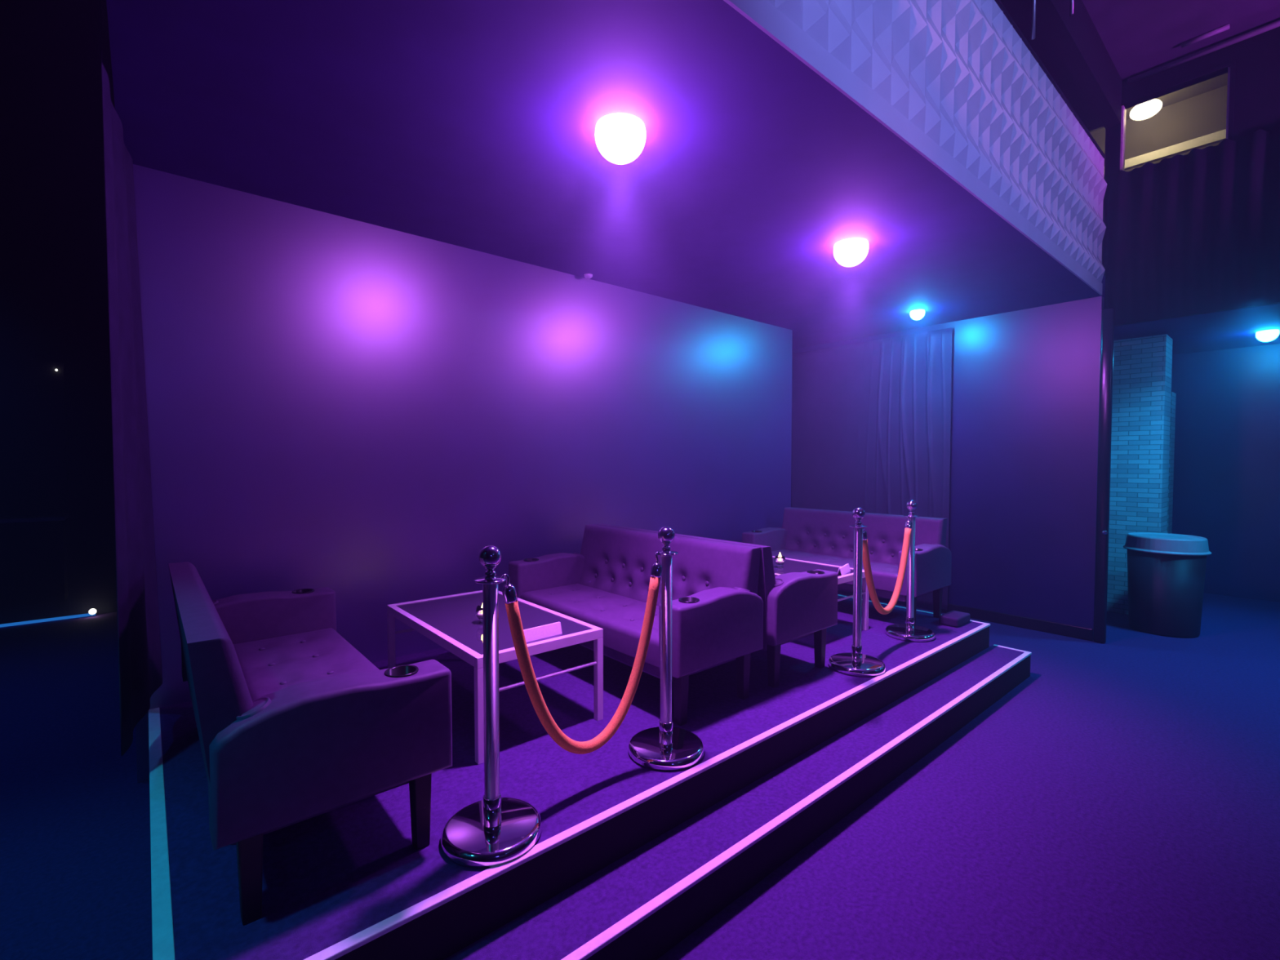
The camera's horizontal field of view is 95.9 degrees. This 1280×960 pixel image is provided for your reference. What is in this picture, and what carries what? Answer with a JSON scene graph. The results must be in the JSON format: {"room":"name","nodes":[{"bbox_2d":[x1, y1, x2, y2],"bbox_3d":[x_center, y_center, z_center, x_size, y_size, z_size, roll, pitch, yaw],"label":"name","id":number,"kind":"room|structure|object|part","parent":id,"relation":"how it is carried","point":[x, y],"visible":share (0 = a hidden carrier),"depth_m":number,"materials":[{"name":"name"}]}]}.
{"room":"entertainment venue","nodes":[
{"label":"entertainment venue","id":0,"kind":"room"},
{"bbox_2d":[0,114,116,624],"bbox_3d":[-7.553,-1.020,4.622,6.600,5.000,0.100,-2,2,-41],"label":"wall","id":1,"kind":"structure","parent":0,"point":[54,291],"depth_m":5.96,"materials":[{"name":"black paint"}]},
{"bbox_2d":[133,164,792,782],"bbox_3d":[-0.458,-0.074,4.747,5.610,3.100,0.120,-2,2,-41],"label":"wall","id":2,"kind":"structure","parent":0,"point":[360,411],"depth_m":3.73,"materials":[{"name":"black paint"}]},
{"bbox_2d":[148,707,175,959],"bbox_3d":[-1.776,1.206,2.128,0.044,0.016,2.198,-2,2,-41],"label":"trim","id":3,"kind":"structure","parent":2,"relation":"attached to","point":[162,931],"depth_m":1.86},
{"bbox_2d":[0,0,1103,141],"bbox_3d":[-3.189,-3.574,4.675,13.400,0.100,8.580,-2,2,-41],"label":"ceiling","id":4,"kind":"structure","parent":0,"point":[51,70],"depth_m":4.90,"materials":[{"name":"paint"}]},
{"bbox_2d":[106,0,1105,349],"bbox_3d":[0.449,-1.716,4.459,6.680,0.200,3.738,-2,2,-41],"label":"ceiling","id":5,"kind":"structure","parent":0,"point":[470,124],"depth_m":2.71,"materials":[{"name":"black paint"}]},
{"bbox_2d":[98,0,162,755],"bbox_3d":[-2.249,-1.151,2.483,0.104,4.400,0.851,-1,2,-32],"label":"drape","id":6,"kind":"object","parent":5,"relation":"hanging from","point":[140,659],"visible":0.91,"depth_m":2.46,"materials":[{"name":"black fabric"}]},
{"bbox_2d":[583,273,592,279],"bbox_3d":[-0.408,-1.605,4.555,0.070,0.028,0.070,-2,2,-41],"label":"ceiling sensor","id":7,"kind":"object","parent":5,"relation":"attached to","point":[588,276],"visible":1,"depth_m":4.53,"materials":[{"name":"plastic"}]},
{"bbox_2d":[595,112,645,164],"bbox_3d":[-0.086,-1.481,2.548,0.224,0.146,0.224,-2,2,-41],"label":"ceiling lamp","id":8,"kind":"object","parent":5,"relation":"attached to","point":[620,138],"visible":1,"depth_m":2.48,"materials":[{"name":"white glass"}]},
{"bbox_2d":[833,238,868,266],"bbox_3d":[1.429,-1.525,3.914,0.224,0.146,0.224,-2,2,-41],"label":"ceiling lamp","id":9,"kind":"object","parent":5,"relation":"attached to","point":[850,252],"visible":1,"depth_m":3.84,"materials":[{"name":"white glass"}]},
{"bbox_2d":[723,0,1106,295],"bbox_3d":[1.466,-2.168,2.921,6.800,1.205,0.192,-2,2,-41],"label":"balcony","id":10,"kind":"object","parent":5,"relation":"attached to","point":[959,82],"visible":1,"depth_m":3.12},
{"bbox_3d":[1.455,-2.764,2.914,6.800,0.015,0.160,-2,2,-41],"label":"rail","id":11,"kind":"part","parent":10,"relation":"part of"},
{"bbox_2d":[910,309,924,319],"bbox_3d":[2.718,-1.612,5.658,0.132,0.086,0.132,-2,2,-41],"label":"ceiling lamp","id":12,"kind":"object","parent":5,"relation":"attached to","point":[917,314],"visible":1,"depth_m":5.61,"materials":[{"name":"white glass"}]},
{"bbox_2d":[0,592,1279,959],"bbox_3d":[0.973,1.566,3.524,18.000,0.100,16.000,-2,2,-41],"label":"floor","id":13,"kind":"structure","parent":0,"point":[1121,801],"depth_m":2.62,"materials":[{"name":"carpet"}]},
{"bbox_2d":[0,514,68,608],"bbox_3d":[-6.526,0.794,5.134,2.050,0.840,0.350,-2,2,-41],"label":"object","id":14,"kind":"structure","parent":13,"relation":"on","point":[33,548],"depth_m":5.56,"materials":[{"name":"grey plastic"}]},
{"bbox_2d":[0,608,96,627],"bbox_3d":[-6.539,1.407,5.354,2.190,0.080,0.090,-2,2,-41],"label":"light strip","id":15,"kind":"object","parent":13,"relation":"on","point":[92,611],"visible":1,"depth_m":5.86,"materials":[{"name":"plastic"}]},
{"bbox_2d":[159,595,982,959],"bbox_3d":[0.107,1.329,3.735,4.970,0.360,2.220,-2,2,-41],"label":"platform","id":16,"kind":"object","parent":13,"relation":"on","point":[331,877],"visible":0.33,"depth_m":2.25,"materials":[{"name":"carpet"}]},
{"bbox_2d":[168,561,452,924],"bbox_3d":[-1.411,0.795,2.308,0.680,0.800,1.660,-2,2,-41],"label":"sofa","id":17,"kind":"object","parent":16,"relation":"on","point":[295,724],"visible":1,"depth_m":1.71,"materials":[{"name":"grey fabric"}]},
{"bbox_3d":[-1.589,0.665,2.151,0.212,0.530,1.540,-2,2,-41],"label":"backrest","id":18,"kind":"part","parent":17,"relation":"part of","materials":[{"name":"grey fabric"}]},
{"bbox_3d":[-1.083,1.083,1.604,0.060,0.270,0.060,-2,2,-41],"label":"leg","id":19,"kind":"part","parent":17,"relation":"part of","materials":[{"name":"brown wood"}]},
{"bbox_3d":[-1.888,0.743,2.892,0.640,0.348,0.150,-2,2,-41],"label":"arm","id":20,"kind":"part","parent":17,"relation":"part of","materials":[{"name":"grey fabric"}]},
{"bbox_3d":[-1.341,0.856,2.370,0.470,0.135,1.370,-2,2,-41],"label":"seat","id":21,"kind":"part","parent":17,"relation":"part of","materials":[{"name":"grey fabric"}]},
{"bbox_3d":[-0.904,0.780,1.747,0.640,0.348,0.150,-2,2,-41],"label":"arm","id":22,"kind":"part","parent":17,"relation":"part of","materials":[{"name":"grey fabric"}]},
{"bbox_3d":[-0.726,1.074,1.910,0.060,0.270,0.060,-2,2,-41],"label":"leg","id":23,"kind":"part","parent":17,"relation":"part of","materials":[{"name":"brown wood"}]},
{"bbox_2d":[440,545,542,867],"bbox_3d":[-0.501,0.713,1.946,0.332,0.988,0.332,-2,2,-41],"label":"stanchion","id":24,"kind":"object","parent":16,"relation":"on","point":[494,830],"visible":1,"depth_m":1.92,"materials":[{"name":"silver metal"}]},
{"bbox_2d":[386,590,603,764],"bbox_3d":[-0.813,0.946,3.071,0.655,0.450,1.180,-2,2,-41],"label":"coffee table","id":25,"kind":"object","parent":16,"relation":"on","point":[451,622],"visible":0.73,"depth_m":2.83,"materials":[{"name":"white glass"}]},
{"bbox_3d":[-1.422,0.961,3.304,0.034,0.405,0.034,-2,2,-41],"label":"leg","id":26,"kind":"part","parent":25,"relation":"part of","materials":[{"name":"white metal"}]},
{"bbox_2d":[475,604,482,623],"bbox_3d":[-0.795,0.669,2.945,0.082,0.120,0.082,-2,2,-41],"label":"candle holder","id":27,"kind":"object","parent":25,"relation":"on","point":[479,608],"visible":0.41,"depth_m":2.91,"materials":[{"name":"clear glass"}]},
{"bbox_3d":[-0.675,0.989,2.435,0.034,0.405,0.034,-2,2,-41],"label":"leg","id":28,"kind":"part","parent":25,"relation":"part of","materials":[{"name":"white metal"}]},
{"bbox_3d":[-0.813,0.730,3.064,0.587,0.010,1.112,-2,2,-41],"label":"glass","id":29,"kind":"part","parent":25,"relation":"part of","materials":[{"name":"glass"}]},
{"bbox_3d":[-0.813,0.743,3.064,0.655,0.045,1.180,-2,2,-41],"label":"frame","id":30,"kind":"part","parent":25,"relation":"part of","materials":[{"name":"white metal"}]},
{"bbox_2d":[523,622,562,642],"bbox_3d":[-0.470,0.711,2.698,0.230,0.052,0.040,-2,3,-43],"label":"tent card","id":31,"kind":"object","parent":25,"relation":"on","point":[534,633],"visible":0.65,"depth_m":2.70,"materials":[{"name":"white paper"}]},
{"bbox_3d":[-0.204,0.976,2.839,0.034,0.405,0.034,-2,2,-41],"label":"leg","id":32,"kind":"part","parent":25,"relation":"part of","materials":[{"name":"white metal"}]},
{"bbox_2d":[508,524,763,725],"bbox_3d":[-0.101,0.756,3.525,0.680,0.800,1.660,-2,2,-41],"label":"sofa","id":33,"kind":"object","parent":16,"relation":"on","point":[717,608],"visible":0.88,"depth_m":3.26,"materials":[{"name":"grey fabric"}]},
{"bbox_3d":[-0.608,0.704,4.083,0.640,0.348,0.150,-2,2,-41],"label":"arm","id":34,"kind":"part","parent":33,"relation":"part of","materials":[{"name":"grey fabric"}]},
{"bbox_3d":[-0.172,0.821,3.466,0.470,0.135,1.370,-2,2,-41],"label":"seat","id":35,"kind":"part","parent":33,"relation":"part of","materials":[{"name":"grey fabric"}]},
{"bbox_3d":[0.076,0.616,3.672,0.212,0.530,1.540,-2,2,-41],"label":"backrest","id":36,"kind":"part","parent":33,"relation":"part of","materials":[{"name":"grey fabric"}]},
{"bbox_3d":[0.197,1.045,2.795,0.060,0.270,0.060,-2,2,-41],"label":"leg","id":37,"kind":"part","parent":33,"relation":"part of","materials":[{"name":"brown wood"}]},
{"bbox_3d":[0.375,0.741,2.938,0.640,0.348,0.150,-2,2,-41],"label":"arm","id":38,"kind":"part","parent":33,"relation":"part of","materials":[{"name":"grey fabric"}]},
{"bbox_3d":[0.554,1.035,3.101,0.060,0.270,0.060,-2,2,-41],"label":"leg","id":39,"kind":"part","parent":33,"relation":"part of","materials":[{"name":"brown wood"}]},
{"bbox_2d":[303,622,990,959],"bbox_3d":[0.832,1.181,2.895,4.982,0.016,0.036,-2,2,-41],"label":"trim","id":40,"kind":"structure","parent":16,"relation":"attached to","point":[373,932],"depth_m":1.99,"materials":[{"name":"white metal"}]},
{"bbox_2d":[335,626,989,959],"bbox_3d":[0.833,1.363,2.891,4.970,0.348,0.008,-2,2,-41],"label":"step riser","id":41,"kind":"structure","parent":16,"relation":"attached to","point":[446,930],"depth_m":2.11,"materials":[{"name":"wood"}]},
{"bbox_2d":[627,526,704,771],"bbox_3d":[0.114,0.695,2.510,0.332,0.988,0.332,-2,2,-41],"label":"stanchion","id":42,"kind":"object","parent":16,"relation":"on","point":[665,747],"visible":0.99,"depth_m":2.48,"materials":[{"name":"silver metal"}]},
{"bbox_2d":[500,551,662,754],"bbox_3d":[-0.193,0.683,2.228,0.767,0.742,0.048,-2,3,-43],"label":"rope","id":43,"kind":"object","parent":42,"relation":"attached to","point":[508,591],"visible":0.99,"depth_m":2.17,"materials":[{"name":"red fabric"}]},
{"bbox_2d":[595,523,837,688],"bbox_3d":[0.426,0.742,3.964,0.680,0.800,1.660,-2,2,-41],"label":"sofa","id":44,"kind":"object","parent":16,"relation":"on","point":[797,605],"visible":0.26,"depth_m":3.27,"materials":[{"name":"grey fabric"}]},
{"bbox_3d":[0.248,0.612,3.807,0.212,0.530,1.540,-2,2,-41],"label":"backrest","id":45,"kind":"part","parent":44,"relation":"part of","materials":[{"name":"grey fabric"}]},
{"bbox_3d":[0.754,1.030,3.260,0.060,0.270,0.060,-2,2,-41],"label":"leg","id":46,"kind":"part","parent":44,"relation":"part of","materials":[{"name":"brown wood"}]},
{"bbox_3d":[0.933,0.726,3.403,0.640,0.348,0.150,-2,2,-41],"label":"arm","id":47,"kind":"part","parent":44,"relation":"part of","materials":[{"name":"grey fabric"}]},
{"bbox_3d":[1.111,1.020,3.566,0.060,0.270,0.060,-2,2,-41],"label":"leg","id":48,"kind":"part","parent":44,"relation":"part of","materials":[{"name":"brown wood"}]},
{"bbox_2d":[772,555,868,630],"bbox_3d":[1.089,0.897,4.578,0.655,0.450,1.180,-2,2,-41],"label":"coffee table","id":49,"kind":"object","parent":16,"relation":"on","point":[790,565],"visible":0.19,"depth_m":4.35,"materials":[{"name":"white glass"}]},
{"bbox_2d":[774,551,785,568],"bbox_3d":[1.088,0.619,4.489,0.082,0.120,0.082,-2,2,-41],"label":"candle holder","id":50,"kind":"object","parent":49,"relation":"on","point":[780,560],"visible":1,"depth_m":4.46,"materials":[{"name":"clear glass"}]},
{"bbox_3d":[1.089,0.681,4.571,0.587,0.010,1.112,-2,2,-41],"label":"glass","id":51,"kind":"part","parent":49,"relation":"part of","materials":[{"name":"glass"}]},
{"bbox_3d":[1.089,0.695,4.571,0.655,0.045,1.180,-2,2,-41],"label":"frame","id":52,"kind":"part","parent":49,"relation":"part of","materials":[{"name":"white metal"}]},
{"bbox_2d":[837,564,850,575],"bbox_3d":[1.503,0.660,4.260,0.040,0.052,0.230,1,2,34],"label":"tent card","id":53,"kind":"object","parent":49,"relation":"on","point":[843,570],"visible":0.91,"depth_m":4.23,"materials":[{"name":"white paper"}]},
{"bbox_3d":[1.698,0.927,4.346,0.034,0.405,0.034,-2,2,-41],"label":"leg","id":54,"kind":"part","parent":49,"relation":"part of","materials":[{"name":"white metal"}]},
{"bbox_2d":[742,506,951,625],"bbox_3d":[1.770,0.704,5.130,0.680,0.800,1.660,-2,2,-41],"label":"sofa","id":55,"kind":"object","parent":16,"relation":"on","point":[824,536],"visible":0.71,"depth_m":5.05,"materials":[{"name":"grey fabric"}]},
{"bbox_3d":[1.263,0.652,5.689,0.640,0.348,0.150,-2,2,-41],"label":"arm","id":56,"kind":"part","parent":55,"relation":"part of","materials":[{"name":"grey fabric"}]},
{"bbox_3d":[1.699,0.768,5.072,0.470,0.135,1.370,-2,2,-41],"label":"seat","id":57,"kind":"part","parent":55,"relation":"part of","materials":[{"name":"grey fabric"}]},
{"bbox_3d":[1.947,0.564,5.278,0.212,0.530,1.540,-2,2,-41],"label":"backrest","id":58,"kind":"part","parent":55,"relation":"part of","materials":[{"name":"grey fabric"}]},
{"bbox_3d":[2.068,0.993,4.400,0.060,0.270,0.060,-2,2,-41],"label":"leg","id":59,"kind":"part","parent":55,"relation":"part of","materials":[{"name":"brown wood"}]},
{"bbox_3d":[2.246,0.689,4.543,0.640,0.348,0.150,-2,2,-41],"label":"arm","id":60,"kind":"part","parent":55,"relation":"part of","materials":[{"name":"grey fabric"}]},
{"bbox_3d":[2.425,0.983,4.706,0.060,0.270,0.060,-2,2,-41],"label":"leg","id":61,"kind":"part","parent":55,"relation":"part of","materials":[{"name":"brown wood"}]},
{"bbox_2d":[828,507,885,676],"bbox_3d":[1.335,0.661,3.542,0.332,0.988,0.332,-2,2,-41],"label":"stanchion","id":62,"kind":"object","parent":16,"relation":"on","point":[856,664],"visible":1,"depth_m":3.52,"materials":[{"name":"silver metal"}]},
{"bbox_2d":[884,500,935,642],"bbox_3d":[1.968,0.640,4.198,0.332,0.988,0.332,-2,2,-41],"label":"stanchion","id":63,"kind":"object","parent":16,"relation":"on","point":[908,632],"visible":1,"depth_m":4.17,"materials":[{"name":"silver metal"}]},
{"bbox_2d":[861,515,912,614],"bbox_3d":[1.653,0.580,3.869,0.048,0.642,0.846,2,3,44],"label":"rope","id":64,"kind":"object","parent":63,"relation":"attached to","point":[866,561],"visible":0.93,"depth_m":3.91,"materials":[{"name":"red fabric"}]},
{"bbox_2d":[837,594,984,623],"bbox_3d":[1.983,1.101,5.354,0.030,0.016,2.198,-2,2,-41],"label":"trim","id":65,"kind":"structure","parent":16,"relation":"attached to","point":[837,594],"depth_m":4.91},
{"bbox_2d":[938,610,970,626],"bbox_3d":[2.469,1.087,4.530,0.260,0.070,0.140,-2,2,-41],"label":"box","id":66,"kind":"object","parent":16,"relation":"on","point":[953,618],"visible":1,"depth_m":4.47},
{"bbox_2d":[1123,532,1211,638],"bbox_3d":[5.043,0.993,5.552,0.630,0.915,0.630,-2,2,-41],"label":"trash can","id":67,"kind":"object","parent":13,"relation":"on","point":[1166,571],"visible":1,"depth_m":5.35,"materials":[{"name":"plastic"}]},
{"bbox_3d":[5.043,0.606,5.539,0.630,0.140,0.630,-2,2,-41],"label":"can lid","id":68,"kind":"part","parent":67,"relation":"part of","materials":[{"name":"grey plastic"}]},
{"bbox_2d":[444,644,1024,959],"bbox_3d":[0.950,1.449,2.826,5.060,0.180,0.246,-2,2,-41],"label":"step","id":69,"kind":"structure","parent":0,"point":[563,923],"depth_m":2.22,"materials":[{"name":"carpet"}]},
{"bbox_2d":[560,651,1031,959],"bbox_3d":[1.032,1.366,2.737,5.072,0.016,0.036,-2,2,-41],"label":"trim","id":70,"kind":"structure","parent":69,"relation":"attached to","point":[612,933],"depth_m":2.22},
{"bbox_2d":[586,655,1030,959],"bbox_3d":[1.032,1.458,2.730,5.060,0.168,0.008,-2,2,-41],"label":"riser","id":71,"kind":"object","parent":69,"relation":"attached to","point":[660,932],"depth_m":2.34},
{"bbox_2d":[992,644,1025,652],"bbox_3d":[2.862,1.309,4.475,0.030,0.016,0.218,-2,2,-41],"label":"trim","id":72,"kind":"structure","parent":69,"relation":"attached to","point":[994,644],"depth_m":4.46,"materials":[{"name":"white metal"}]},
{"bbox_2d":[791,296,1104,629],"bbox_3d":[3.050,-0.131,6.493,0.090,3.100,3.360,-2,2,-41],"label":"wall","id":73,"kind":"structure","parent":0,"point":[1025,385],"depth_m":5.61,"materials":[{"name":"black paint"}]},
{"bbox_2d":[791,327,952,609],"bbox_3d":[2.626,-0.132,6.827,0.031,2.980,1.951,-2,2,-41],"label":"curtain","id":74,"kind":"object","parent":73,"relation":"hanging from","point":[872,420],"visible":0.7,"depth_m":6.69,"materials":[{"name":"fabric"}]},
{"bbox_2d":[941,603,1093,640],"bbox_3d":[3.667,1.389,5.741,0.018,0.110,1.340,-2,2,-41],"label":"baseboard","id":75,"kind":"structure","parent":73,"relation":"attached to","point":[1086,633],"depth_m":5.62,"materials":[{"name":"wood"}]},
{"bbox_2d":[1093,307,1115,643],"bbox_3d":[4.116,-0.026,5.131,0.092,2.980,0.090,-2,2,-41],"label":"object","id":76,"kind":"structure","parent":73,"relation":"in","point":[1107,344],"depth_m":5.13,"materials":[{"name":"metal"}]},
{"bbox_3d":[4.121,0.464,5.118,0.062,0.040,0.040,-2,2,-41],"label":"handle","id":77,"kind":"part","parent":76,"relation":"part of","materials":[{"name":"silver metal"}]},
{"bbox_2d":[1025,0,1122,128],"bbox_3d":[-0.355,-3.591,1.372,13.400,0.510,0.120,-2,2,-41],"label":"wall","id":78,"kind":"structure","parent":0,"point":[1075,37],"depth_m":4.82,"materials":[{"name":"paint"}]},
{"bbox_2d":[1088,126,1105,249],"bbox_3d":[5.533,-3.332,5.700,1.140,1.550,2.400,-2,2,-41],"label":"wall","id":79,"kind":"structure","parent":0,"point":[1099,134],"depth_m":6.70,"materials":[{"name":"grey paint"}]},
{"bbox_2d":[1106,333,1173,614],"bbox_3d":[5.292,-0.034,6.273,0.400,2.920,0.620,-2,2,-41],"label":"stone pillar","id":80,"kind":"structure","parent":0,"point":[1143,366],"depth_m":6.06,"materials":[{"name":"brick"}]},
{"bbox_2d":[1167,391,1176,533],"bbox_3d":[6.273,0.176,7.056,0.300,2.450,0.320,-2,2,-41],"label":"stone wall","id":81,"kind":"structure","parent":0,"point":[1173,397],"depth_m":6.90,"materials":[{"name":"brick"}]},
{"bbox_2d":[1081,0,1279,80],"bbox_3d":[2.062,-3.705,-1.448,13.400,0.100,7.300,-2,2,-41],"label":"ceiling","id":82,"kind":"structure","parent":0,"point":[1139,37],"depth_m":4.88,"materials":[{"name":"paint"}]},
{"bbox_2d":[1031,0,1035,39],"bbox_3d":[2.490,-3.307,3.641,0.024,1.025,0.024,-2,2,-41],"label":"rod","id":83,"kind":"object","parent":82,"relation":"hanging from","point":[1033,2],"visible":1,"depth_m":3.65,"materials":[{"name":"metal"}]},
{"bbox_2d":[1069,0,1074,16],"bbox_3d":[3.104,-3.591,4.146,0.024,0.490,0.024,-2,2,-41],"label":"rod","id":84,"kind":"object","parent":82,"relation":"hanging from","point":[1071,6],"visible":1,"depth_m":4.14,"materials":[{"name":"metal"}]},
{"bbox_2d":[1127,19,1279,84],"bbox_3d":[5.427,-3.805,4.703,0.050,0.050,2.250,-2,2,-41],"label":"conduit pipe","id":85,"kind":"object","parent":82,"relation":"attached to","point":[1273,25],"visible":1,"depth_m":5.13,"materials":[{"name":"grey plastic"}]},
{"bbox_2d":[1181,23,1230,48],"bbox_3d":[4.893,-3.844,5.002,0.040,0.040,0.300,-2,2,-41],"label":"conduit pipe","id":86,"kind":"object","parent":82,"relation":"attached to","point":[1226,27],"visible":1,"depth_m":4.99,"materials":[{"name":"grey plastic"}]},
{"bbox_2d":[1102,19,1279,326],"bbox_3d":[7.068,-2.623,2.967,0.100,2.350,7.420,-2,2,-41],"label":"wall","id":87,"kind":"structure","parent":0,"point":[1257,68],"depth_m":5.01,"materials":[{"name":"black paint"}]},
{"bbox_2d":[1115,59,1235,174],"bbox_3d":[4.972,-3.307,5.387,0.140,0.720,0.805,-2,2,-41],"label":"window","id":88,"kind":"structure","parent":87,"relation":"in","point":[1199,114],"depth_m":5.36,"materials":[{"name":"clear glass"}]},
{"bbox_2d":[1102,124,1279,324],"bbox_3d":[5.919,-2.190,4.090,0.064,1.472,4.203,-2,2,-41],"label":"pleated curtain","id":89,"kind":"object","parent":87,"relation":"hanging from","point":[1197,232],"visible":0.96,"depth_m":5.17,"materials":[{"name":"fabric"}]},
{"bbox_2d":[1114,303,1279,355],"bbox_3d":[7.043,-1.568,5.143,2.610,0.100,10.700,-2,2,-41],"label":"ceiling","id":90,"kind":"structure","parent":0,"point":[1235,328],"depth_m":5.88,"materials":[{"name":"black paint"}]},
{"bbox_2d":[1255,328,1279,342],"bbox_3d":[6.508,-1.490,5.991,0.170,0.110,0.170,-2,2,-41],"label":"ceiling lamp","id":91,"kind":"object","parent":90,"relation":"attached to","point":[1266,335],"visible":1,"depth_m":5.95,"materials":[{"name":"white glass"}]},
{"bbox_2d":[1171,343,1279,602],"bbox_3d":[7.995,-0.115,6.008,0.100,3.100,10.700,-2,2,-41],"label":"wall","id":92,"kind":"structure","parent":0,"point":[1226,482],"depth_m":6.95,"materials":[{"name":"black paint"}]}
]}

